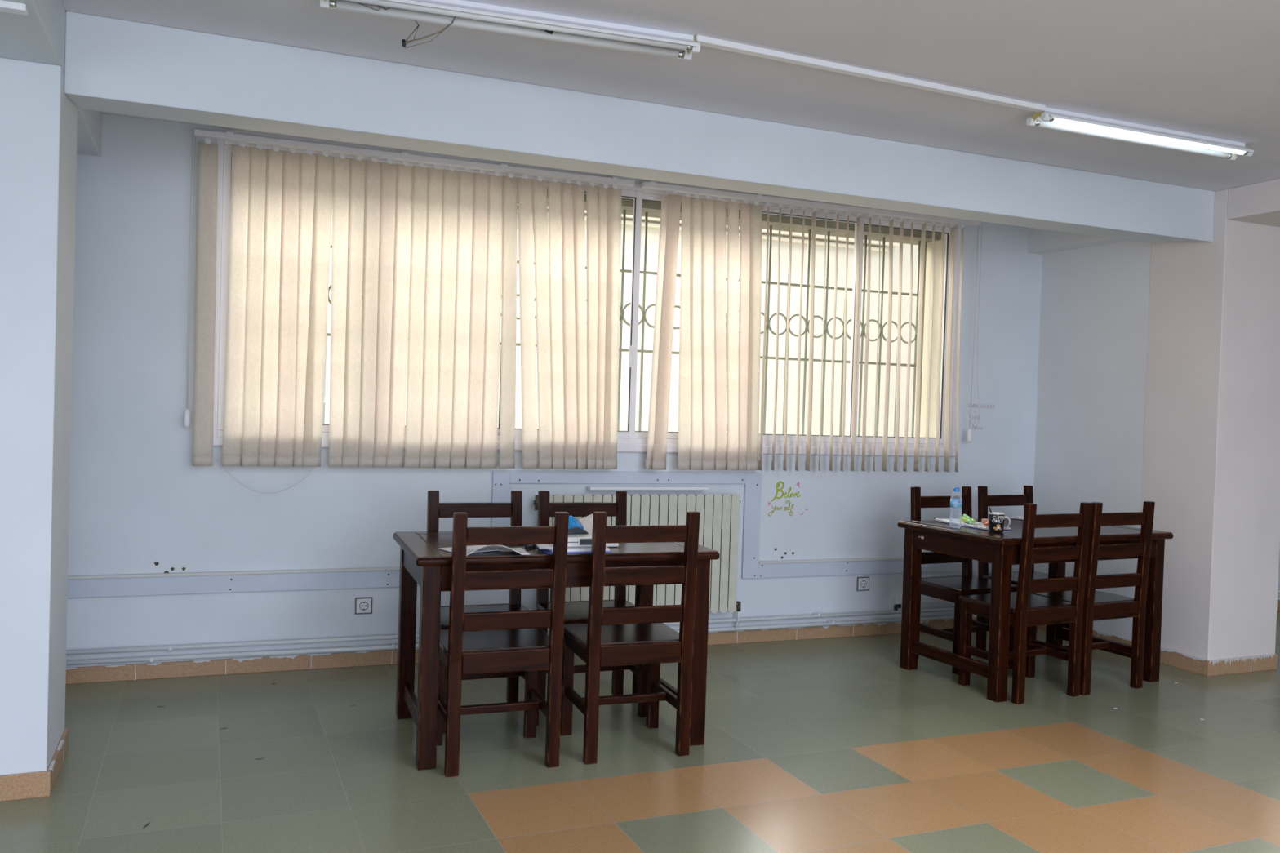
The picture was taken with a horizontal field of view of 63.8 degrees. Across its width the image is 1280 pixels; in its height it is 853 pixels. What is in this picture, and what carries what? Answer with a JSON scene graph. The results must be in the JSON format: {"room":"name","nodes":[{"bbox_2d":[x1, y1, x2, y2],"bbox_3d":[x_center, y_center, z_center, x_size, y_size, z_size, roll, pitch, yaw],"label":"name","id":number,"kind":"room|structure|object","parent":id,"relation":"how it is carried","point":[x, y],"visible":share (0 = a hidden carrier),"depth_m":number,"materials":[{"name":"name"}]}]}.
{"room":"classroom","nodes":[
{"label":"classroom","id":0,"kind":"room"},
{"bbox_2d":[0,57,77,775],"bbox_3d":[-2.305,0.009,3.570,0.525,2.455,0.480,1,1,-23],"label":"wall pillar","id":1,"kind":"structure","parent":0,"point":[38,121],"depth_m":3.43,"materials":[{"name":"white paint"}]},
{"bbox_2d":[0,770,50,801],"bbox_3d":[-2.240,1.200,3.367,0.538,0.086,0.014,1,1,-23],"label":"baseboard","id":2,"kind":"structure","parent":1,"relation":"attached to","point":[31,784],"depth_m":3.44,"materials":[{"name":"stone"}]},
{"bbox_2d":[47,728,68,793],"bbox_3d":[-2.093,1.198,3.697,0.014,0.086,0.480,1,1,-23],"label":"baseboard","id":3,"kind":"structure","parent":1,"relation":"attached to","point":[58,758],"depth_m":3.68,"materials":[{"name":"brown tile"}]},
{"bbox_2d":[0,610,1279,852],"bbox_3d":[1.663,1.403,1.311,16.800,0.002,10.800,1,1,-23],"label":"floor","id":4,"kind":"structure","parent":0,"point":[829,744],"depth_m":3.95,"materials":[{"name":"green tile"}]},
{"bbox_2d":[426,490,541,733],"bbox_3d":[-0.692,0.784,4.498,0.438,0.972,0.435,1,1,-21],"label":"chair","id":5,"kind":"object","parent":4,"relation":"on","point":[435,509],"visible":0.23,"depth_m":4.63,"materials":[{"name":"brown wood"}]},
{"bbox_2d":[436,511,568,777],"bbox_3d":[-0.557,0.798,3.995,0.438,0.972,0.435,1,1,-20],"label":"chair","id":6,"kind":"object","parent":4,"relation":"on","point":[513,641],"visible":0.94,"depth_m":3.84,"materials":[{"name":"brown wood"}]},
{"bbox_2d":[392,531,719,770],"bbox_3d":[-0.388,0.883,4.339,1.220,0.800,0.770,1,1,-20],"label":"wooden table","id":7,"kind":"object","parent":4,"relation":"on","point":[422,562],"visible":0.7,"depth_m":4.08,"materials":[{"name":"brown wood"}]},
{"bbox_2d":[439,545,503,552],"bbox_3d":[-0.658,0.477,3.996,0.200,0.004,0.160,1,1,-37],"label":"loose sheet","id":8,"kind":"object","parent":7,"relation":"on","point":[472,547],"visible":0.48,"depth_m":3.99,"materials":[{"name":"white paper"}]},
{"bbox_2d":[466,545,529,555],"bbox_3d":[-0.555,0.460,3.919,0.240,0.044,0.170,1,1,-17],"label":"sheet","id":9,"kind":"object","parent":7,"relation":"on","point":[519,550],"visible":0.88,"depth_m":3.89,"materials":[{"name":"white paper"}]},
{"bbox_2d":[504,544,528,545],"bbox_3d":[-0.518,0.477,4.166,0.150,0.011,0.012,1,1,-25],"label":"pen","id":10,"kind":"object","parent":7,"relation":"on","point":[504,544],"visible":0.21,"depth_m":4.17,"materials":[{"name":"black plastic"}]},
{"bbox_2d":[524,544,536,549],"bbox_3d":[-0.435,0.479,4.092,0.015,0.014,0.078,2,1,22],"label":"marker pen","id":11,"kind":"object","parent":7,"relation":"on","point":[531,546],"visible":0.89,"depth_m":4.08,"materials":[{"name":"black plastic"}]},
{"bbox_2d":[535,544,612,553],"bbox_3d":[-0.278,0.471,4.091,0.286,0.039,0.200,1,1,-19],"label":"open notebook","id":12,"kind":"object","parent":7,"relation":"on","point":[548,548],"visible":0.31,"depth_m":4.01,"materials":[{"name":"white paper"}]},
{"bbox_2d":[551,534,591,546],"bbox_3d":[-0.265,0.455,4.090,0.185,0.038,0.092,1,1,-20],"label":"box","id":13,"kind":"object","parent":12,"relation":"on","point":[574,540],"visible":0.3,"depth_m":4.06,"materials":[{"name":"white cardboard"}]},
{"bbox_2d":[568,527,588,534],"bbox_3d":[-0.268,0.441,4.170,0.128,0.063,0.046,1,1,-23],"label":"pouch","id":14,"kind":"object","parent":12,"relation":"on","point":[575,531],"visible":0.48,"depth_m":4.16,"materials":[{"name":"grey fabric"}]},
{"bbox_2d":[568,515,583,529],"bbox_3d":[-0.284,0.427,4.239,0.076,0.119,0.107,3,1,39],"label":"bag","id":15,"kind":"object","parent":7,"relation":"on","point":[573,522],"visible":0.25,"depth_m":4.23,"materials":[{"name":"plastic"}]},
{"bbox_2d":[578,513,593,535],"bbox_3d":[-0.222,0.428,4.366,0.116,0.115,0.075,1,1,-33],"label":"paper bag","id":16,"kind":"object","parent":7,"relation":"on","point":[586,522],"visible":0.22,"depth_m":4.34,"materials":[{"name":"white paper"}]},
{"bbox_2d":[605,542,618,546],"bbox_3d":[-0.128,0.485,4.219,0.070,0.014,0.050,1,1,-23],"label":"eraser","id":17,"kind":"object","parent":7,"relation":"on","point":[611,544],"visible":0.46,"depth_m":4.20,"materials":[{"name":"white rubber"}]},
{"bbox_2d":[536,490,647,718],"bbox_3d":[-0.214,0.796,4.673,0.438,0.972,0.435,1,1,-20],"label":"chair","id":18,"kind":"object","parent":4,"relation":"on","point":[577,611],"visible":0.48,"depth_m":4.77,"materials":[{"name":"brown wood"}]},
{"bbox_2d":[560,511,700,764],"bbox_3d":[-0.052,0.810,4.172,0.438,0.972,0.435,1,1,-19],"label":"chair","id":19,"kind":"object","parent":4,"relation":"on","point":[623,636],"visible":0.98,"depth_m":4.02,"materials":[{"name":"brown wood"}]},
{"bbox_2d":[910,486,1017,674],"bbox_3d":[1.813,0.839,5.761,0.438,0.972,0.435,1,1,-26],"label":"chair","id":20,"kind":"object","parent":4,"relation":"on","point":[949,588],"visible":0.54,"depth_m":5.78,"materials":[{"name":"brown wood"}]},
{"bbox_2d":[975,485,1069,650],"bbox_3d":[2.279,0.849,6.012,0.438,0.972,0.435,1,1,-28],"label":"chair","id":21,"kind":"object","parent":4,"relation":"on","point":[984,500],"visible":0.28,"depth_m":6.08,"materials":[{"name":"brown wood"}]},
{"bbox_2d":[958,502,1092,704],"bbox_3d":[1.939,0.854,5.201,0.438,0.972,0.435,1,1,-27],"label":"chair","id":22,"kind":"object","parent":4,"relation":"on","point":[1027,609],"visible":0.95,"depth_m":5.07,"materials":[{"name":"brown wood"}]},
{"bbox_2d":[897,518,1173,702],"bbox_3d":[2.106,0.939,5.537,1.220,0.800,0.770,1,1,-26],"label":"wooden table","id":23,"kind":"object","parent":4,"relation":"on","point":[1002,550],"visible":0.73,"depth_m":5.36,"materials":[{"name":"brown wood"}]},
{"bbox_2d":[949,487,962,528],"bbox_3d":[1.641,0.422,5.335,0.059,0.210,0.061,1,1,-23],"label":"water bottle","id":24,"kind":"object","parent":23,"relation":"on","point":[957,503],"visible":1,"depth_m":5.32,"materials":[{"name":"clear plastic"}]},
{"bbox_2d":[935,518,983,526],"bbox_3d":[1.733,0.519,5.574,0.167,0.019,0.240,1,1,-19],"label":"spiral notebook","id":25,"kind":"object","parent":23,"relation":"on","point":[957,522],"visible":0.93,"depth_m":5.53,"materials":[{"name":"white paper"}]},
{"bbox_2d":[960,516,972,524],"bbox_3d":[1.744,0.501,5.487,0.026,0.026,0.156,2,1,0],"label":"highlighter","id":26,"kind":"object","parent":25,"relation":"on","point":[968,521],"visible":1,"depth_m":5.46,"materials":[{"name":"plastic"}]},
{"bbox_2d":[962,514,976,523],"bbox_3d":[1.763,0.493,5.499,0.022,0.032,0.162,2,1,-1],"label":"highlighter","id":27,"kind":"object","parent":26,"relation":"on","point":[963,515],"visible":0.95,"depth_m":5.48,"materials":[{"name":"green plastic"}]},
{"bbox_2d":[966,524,1011,530],"bbox_3d":[1.819,0.526,5.370,0.167,0.019,0.160,1,1,-25],"label":"spiral notebook","id":28,"kind":"object","parent":23,"relation":"on","point":[984,527],"visible":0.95,"depth_m":5.34,"materials":[{"name":"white paper"}]},
{"bbox_2d":[981,518,988,525],"bbox_3d":[1.817,0.500,5.387,0.059,0.037,0.043,1,1,-23],"label":"wrapper","id":29,"kind":"object","parent":28,"relation":"on","point":[984,521],"visible":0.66,"depth_m":5.37,"materials":[{"name":"orange plastic"}]},
{"bbox_2d":[988,511,1010,533],"bbox_3d":[1.811,0.486,5.199,0.084,0.097,0.099,1,1,-23],"label":"coffee mug","id":30,"kind":"object","parent":23,"relation":"on","point":[996,519],"visible":1,"depth_m":5.17,"materials":[{"name":"black ceramic"}]},
{"bbox_2d":[1010,515,1023,520],"bbox_3d":[2.214,0.528,5.888,0.107,0.019,0.140,1,1,-43],"label":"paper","id":31,"kind":"object","parent":23,"relation":"on","point":[1019,517],"visible":0.46,"depth_m":5.88,"materials":[{"name":"white paper"}]},
{"bbox_2d":[1025,501,1155,695],"bbox_3d":[2.350,0.863,5.399,0.438,0.972,0.435,1,1,-26],"label":"chair","id":32,"kind":"object","parent":4,"relation":"on","point":[1097,605],"visible":0.8,"depth_m":5.26,"materials":[{"name":"brown wood"}]},
{"bbox_2d":[61,0,1279,191],"bbox_3d":[1.748,-1.335,1.260,16.800,0.150,10.800,1,1,-23],"label":"ceiling","id":33,"kind":"structure","parent":0,"point":[1206,68],"depth_m":3.76,"materials":[{"name":"paint"}]},
{"bbox_2d":[0,0,66,73],"bbox_3d":[-0.563,-1.194,-0.495,0.525,0.210,9.350,1,1,-23],"label":"trim","id":34,"kind":"structure","parent":33,"relation":"attached to","point":[38,36],"depth_m":3.20,"materials":[{"name":"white paint"}]},
{"bbox_2d":[0,0,28,15],"bbox_3d":[-1.980,-1.185,2.803,0.535,0.020,0.045,1,1,-23],"label":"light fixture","id":35,"kind":"object","parent":34,"relation":"attached to","point":[8,6],"visible":1,"depth_m":2.88,"materials":[{"name":"white plastic"}]},
{"bbox_2d":[320,0,700,60],"bbox_3d":[-0.402,-1.289,3.384,1.246,0.155,0.144,1,1,-18],"label":"fluorescent light","id":36,"kind":"object","parent":33,"relation":"hanging from","point":[456,13],"visible":1,"depth_m":3.38,"materials":[{"name":"white plastic"}]},
{"bbox_2d":[694,34,1045,112],"bbox_3d":[0.923,-1.323,3.891,1.615,0.022,0.038,1,1,-25],"label":"cable trunking","id":37,"kind":"object","parent":33,"relation":"attached to","point":[704,41],"visible":0.88,"depth_m":3.83,"materials":[{"name":"white plastic"}]},
{"bbox_2d":[1026,106,1253,159],"bbox_3d":[2.200,-1.274,4.480,1.217,0.063,0.144,1,1,-22],"label":"fluorescent light","id":38,"kind":"object","parent":33,"relation":"attached to","point":[1051,118],"visible":0.98,"depth_m":4.44,"materials":[{"name":"white plastic"}]},
{"bbox_2d":[1226,177,1279,226],"bbox_3d":[5.156,-1.076,1.631,0.543,0.168,8.825,1,1,-23],"label":"trim","id":39,"kind":"structure","parent":33,"relation":"attached to","point":[1259,202],"depth_m":5.47,"materials":[{"name":"paint"}]},
{"bbox_2d":[66,114,1279,667],"bbox_3d":[-0.244,-0.075,5.915,16.816,2.665,0.372,1,1,-21],"label":"wall","id":40,"kind":"structure","parent":0,"point":[139,504],"depth_m":5.13,"materials":[{"name":"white paint"}]},
{"bbox_2d":[67,566,419,598],"bbox_3d":[-1.757,0.769,5.138,2.047,0.102,0.028,1,1,-21],"label":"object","id":41,"kind":"structure","parent":40,"relation":"attached to","point":[184,583],"depth_m":5.03,"materials":[{"name":"grey"}]},
{"bbox_2d":[355,596,372,614],"bbox_3d":[-1.420,0.922,5.282,0.086,0.086,0.014,1,1,-21],"label":"wall socket","id":42,"kind":"object","parent":40,"relation":"attached to","point":[362,605],"visible":1,"depth_m":5.28,"materials":[{"name":"grey plastic"}]},
{"bbox_2d":[490,470,510,527],"bbox_3d":[-0.753,0.541,5.527,0.094,0.607,0.023,1,1,-23],"label":"trim","id":43,"kind":"structure","parent":40,"relation":"attached to","point":[500,478],"depth_m":5.51,"materials":[{"name":"white"}]},
{"bbox_2d":[66,605,954,655],"bbox_3d":[-0.050,1.118,5.798,5.719,0.035,0.059,1,1,-21],"label":"pipe","id":44,"kind":"object","parent":40,"relation":"attached to","point":[169,648],"visible":0.59,"depth_m":5.17,"materials":[{"name":"white metal"}]},
{"bbox_2d":[65,617,976,684],"bbox_3d":[-0.063,1.228,5.821,5.719,0.076,0.014,1,1,-21],"label":"baseboard","id":45,"kind":"structure","parent":40,"relation":"attached to","point":[74,675],"depth_m":5.19,"materials":[{"name":"beige tile"}]},
{"bbox_2d":[66,614,977,665],"bbox_3d":[-0.051,1.166,5.799,5.719,0.040,0.060,1,1,-21],"label":"pipe","id":46,"kind":"object","parent":40,"relation":"attached to","point":[151,660],"visible":0.73,"depth_m":5.17,"materials":[{"name":"white metal"}]},
{"bbox_2d":[213,139,961,457],"bbox_3d":[-0.087,-0.611,5.965,4.457,1.505,0.423,1,1,-21],"label":"window","id":47,"kind":"structure","parent":40,"relation":"in","point":[645,200],"depth_m":6.21,"materials":[{"name":"white"}]},
{"bbox_2d":[183,128,635,493],"bbox_3d":[-1.117,-0.520,5.295,2.237,1.725,0.127,1,1,-21],"label":"vertical blind","id":48,"kind":"object","parent":47,"relation":"attached to","point":[446,238],"visible":1,"depth_m":5.22,"materials":[{"name":"beige fabric"}]},
{"bbox_2d":[617,209,631,431],"bbox_3d":[-0.097,-0.621,6.044,0.068,1.290,0.037,1,1,-21],"label":"window grille","id":49,"kind":"object","parent":47,"relation":"attached to","point":[621,311],"depth_m":6.03,"materials":[{"name":"grey metal"}]},
{"bbox_2d":[637,212,657,431],"bbox_3d":[0.035,-0.619,6.095,0.104,1.287,0.037,1,1,-21],"label":"window grille","id":50,"kind":"object","parent":47,"relation":"attached to","point":[643,320],"depth_m":6.08,"materials":[{"name":"grey metal"}]},
{"bbox_2d":[760,225,811,435],"bbox_3d":[0.900,-0.597,6.431,0.348,1.291,0.037,1,1,-21],"label":"window grille","id":51,"kind":"object","parent":47,"relation":"attached to","point":[806,322],"depth_m":6.43,"materials":[{"name":"grey metal"}]},
{"bbox_2d":[640,181,982,472],"bbox_3d":[1.074,-0.533,6.138,2.354,1.594,0.148,1,1,-21],"label":"vertical blind","id":52,"kind":"object","parent":47,"relation":"attached to","point":[713,368],"visible":0.99,"depth_m":5.91,"materials":[{"name":"beige fabric"}]},
{"bbox_2d":[813,231,852,435],"bbox_3d":[1.216,-0.590,6.554,0.272,1.292,0.037,1,1,-21],"label":"window grille","id":53,"kind":"object","parent":47,"relation":"attached to","point":[826,331],"depth_m":6.54,"materials":[{"name":"grey metal"}]},
{"bbox_2d":[857,235,888,436],"bbox_3d":[1.503,-0.583,6.666,0.200,1.290,0.037,1,1,-21],"label":"window grille","id":54,"kind":"object","parent":47,"relation":"attached to","point":[881,326],"depth_m":6.66,"materials":[{"name":"grey metal"}]},
{"bbox_2d":[890,240,920,437],"bbox_3d":[1.725,-0.577,6.752,0.205,1.290,0.037,1,1,-21],"label":"window grille","id":55,"kind":"object","parent":47,"relation":"attached to","point":[915,326],"depth_m":6.78,"materials":[{"name":"grey metal"}]},
{"bbox_2d":[920,241,926,420],"bbox_3d":[1.861,-0.631,6.803,0.014,1.174,0.037,1,1,-21],"label":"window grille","id":56,"kind":"object","parent":47,"relation":"attached to","point":[923,306],"depth_m":6.79,"materials":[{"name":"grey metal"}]},
{"bbox_2d":[510,471,746,484],"bbox_3d":[-0.041,0.288,5.796,1.419,0.068,0.022,1,1,-21],"label":"trim","id":57,"kind":"structure","parent":40,"relation":"attached to","point":[516,477],"depth_m":5.76,"materials":[{"name":"white"}]},
{"bbox_2d":[533,493,741,630],"bbox_3d":[0.010,0.780,5.762,1.266,0.812,0.086,1,1,-21],"label":"radiator","id":58,"kind":"object","parent":40,"relation":"attached to","point":[718,531],"visible":0.44,"depth_m":5.83,"materials":[{"name":"white metal"}]},
{"bbox_2d":[586,486,708,490],"bbox_3d":[0.050,0.348,5.794,0.716,0.018,0.055,1,1,-21],"label":"batten","id":59,"kind":"object","parent":40,"relation":"attached to","point":[591,488],"visible":1,"depth_m":5.77,"materials":[{"name":"white plastic"}]},
{"bbox_2d":[741,472,761,578],"bbox_3d":[0.660,0.585,6.079,0.105,0.628,0.024,1,1,-23],"label":"trim","id":60,"kind":"structure","parent":40,"relation":"attached to","point":[753,486],"depth_m":6.07,"materials":[{"name":"white"}]},
{"bbox_2d":[768,481,807,516],"bbox_3d":[0.893,0.434,6.174,0.271,0.211,0.010,1,1,-21],"label":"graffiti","id":61,"kind":"structure","parent":40,"relation":"attached to","point":[778,482],"depth_m":6.16,"materials":[{"name":"green paint"}]},
{"bbox_2d":[856,577,869,591],"bbox_3d":[1.386,0.978,6.378,0.086,0.086,0.014,1,1,-21],"label":"wall socket","id":62,"kind":"object","parent":40,"relation":"attached to","point":[863,583],"visible":1,"depth_m":6.37,"materials":[{"name":"grey plastic"}]},
{"bbox_2d":[758,556,1019,577],"bbox_3d":[1.659,0.873,6.474,2.055,0.100,0.028,1,1,-21],"label":"trim","id":63,"kind":"structure","parent":40,"relation":"attached to","point":[868,566],"depth_m":6.31,"materials":[{"name":"grey"}]},
{"bbox_2d":[893,595,947,610],"bbox_3d":[2.105,1.129,6.652,1.083,0.078,0.035,1,1,-21],"label":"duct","id":64,"kind":"object","parent":40,"relation":"attached to","point":[926,599],"visible":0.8,"depth_m":6.51,"materials":[{"name":"grey plastic"}]},
{"bbox_2d":[968,404,994,429],"bbox_3d":[2.221,-0.062,6.678,0.219,0.164,0.001,1,1,-21],"label":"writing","id":65,"kind":"structure","parent":40,"relation":"attached to","point":[968,404],"depth_m":6.67,"materials":[{"name":"grey paint"}]},
{"bbox_2d":[1276,600,1279,610],"bbox_3d":[5.314,1.357,7.922,4.742,0.076,0.014,1,1,-21],"label":"baseboard","id":66,"kind":"structure","parent":40,"relation":"attached to","point":[1278,601],"depth_m":7.71,"materials":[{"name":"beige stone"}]},
{"bbox_2d":[1033,240,1151,639],"bbox_3d":[2.880,0.012,6.504,0.183,2.665,0.895,1,1,-23],"label":"wall","id":67,"kind":"structure","parent":0,"point":[1095,300],"depth_m":6.40,"materials":[{"name":"paint"}]},
{"bbox_2d":[64,11,1214,242],"bbox_3d":[0.523,-1.223,4.767,5.562,0.279,0.405,1,1,-23],"label":"beam","id":68,"kind":"structure","parent":67,"relation":"attached to","point":[112,65],"depth_m":4.24,"materials":[{"name":"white paint"}]},
{"bbox_2d":[1027,227,1125,253],"bbox_3d":[2.777,-1.228,6.418,0.127,0.190,0.900,1,1,-23],"label":"trim","id":69,"kind":"structure","parent":67,"relation":"attached to","point":[1040,241],"depth_m":6.55,"materials":[{"name":"paint"}]},
{"bbox_2d":[1036,625,1206,675],"bbox_3d":[2.847,1.305,6.257,0.014,0.086,1.350,1,1,-23],"label":"baseboard","id":70,"kind":"structure","parent":67,"relation":"attached to","point":[1183,661],"depth_m":5.81,"materials":[{"name":"beige tile"}]},
{"bbox_2d":[1140,188,1279,660],"bbox_3d":[3.313,0.036,5.941,0.543,2.665,0.480,1,1,-23],"label":"wall pillar","id":71,"kind":"structure","parent":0,"point":[1211,471],"depth_m":5.74,"materials":[{"name":"paint"}]},
{"bbox_2d":[1205,653,1277,676],"bbox_3d":[3.362,1.331,5.734,0.556,0.086,0.014,1,1,-23],"label":"baseboard","id":72,"kind":"structure","parent":71,"relation":"attached to","point":[1266,662],"depth_m":5.72,"materials":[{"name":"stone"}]},
{"bbox_3d":[-2.665,-0.120,4.234,0.370,2.665,1.030,1,1,-23],"label":"wall","id":73,"kind":"structure","parent":0,"visible":0},
{"bbox_2d":[76,107,102,156],"bbox_3d":[-2.398,-1.346,4.307,0.167,0.199,1.030,1,1,-23],"label":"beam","id":74,"kind":"structure","parent":73,"relation":"attached to","point":[89,122],"depth_m":4.51,"materials":[{"name":"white paint"}]},
{"label":"outside","id":75,"kind":"structure","parent":0,"visible":0},
{"bbox_2d":[324,203,918,436],"bbox_3d":[0.420,-2.733,9.123,34.000,10.100,5.000,1,1,-23],"label":"building","id":76,"kind":"structure","parent":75,"point":[653,224],"depth_m":12.16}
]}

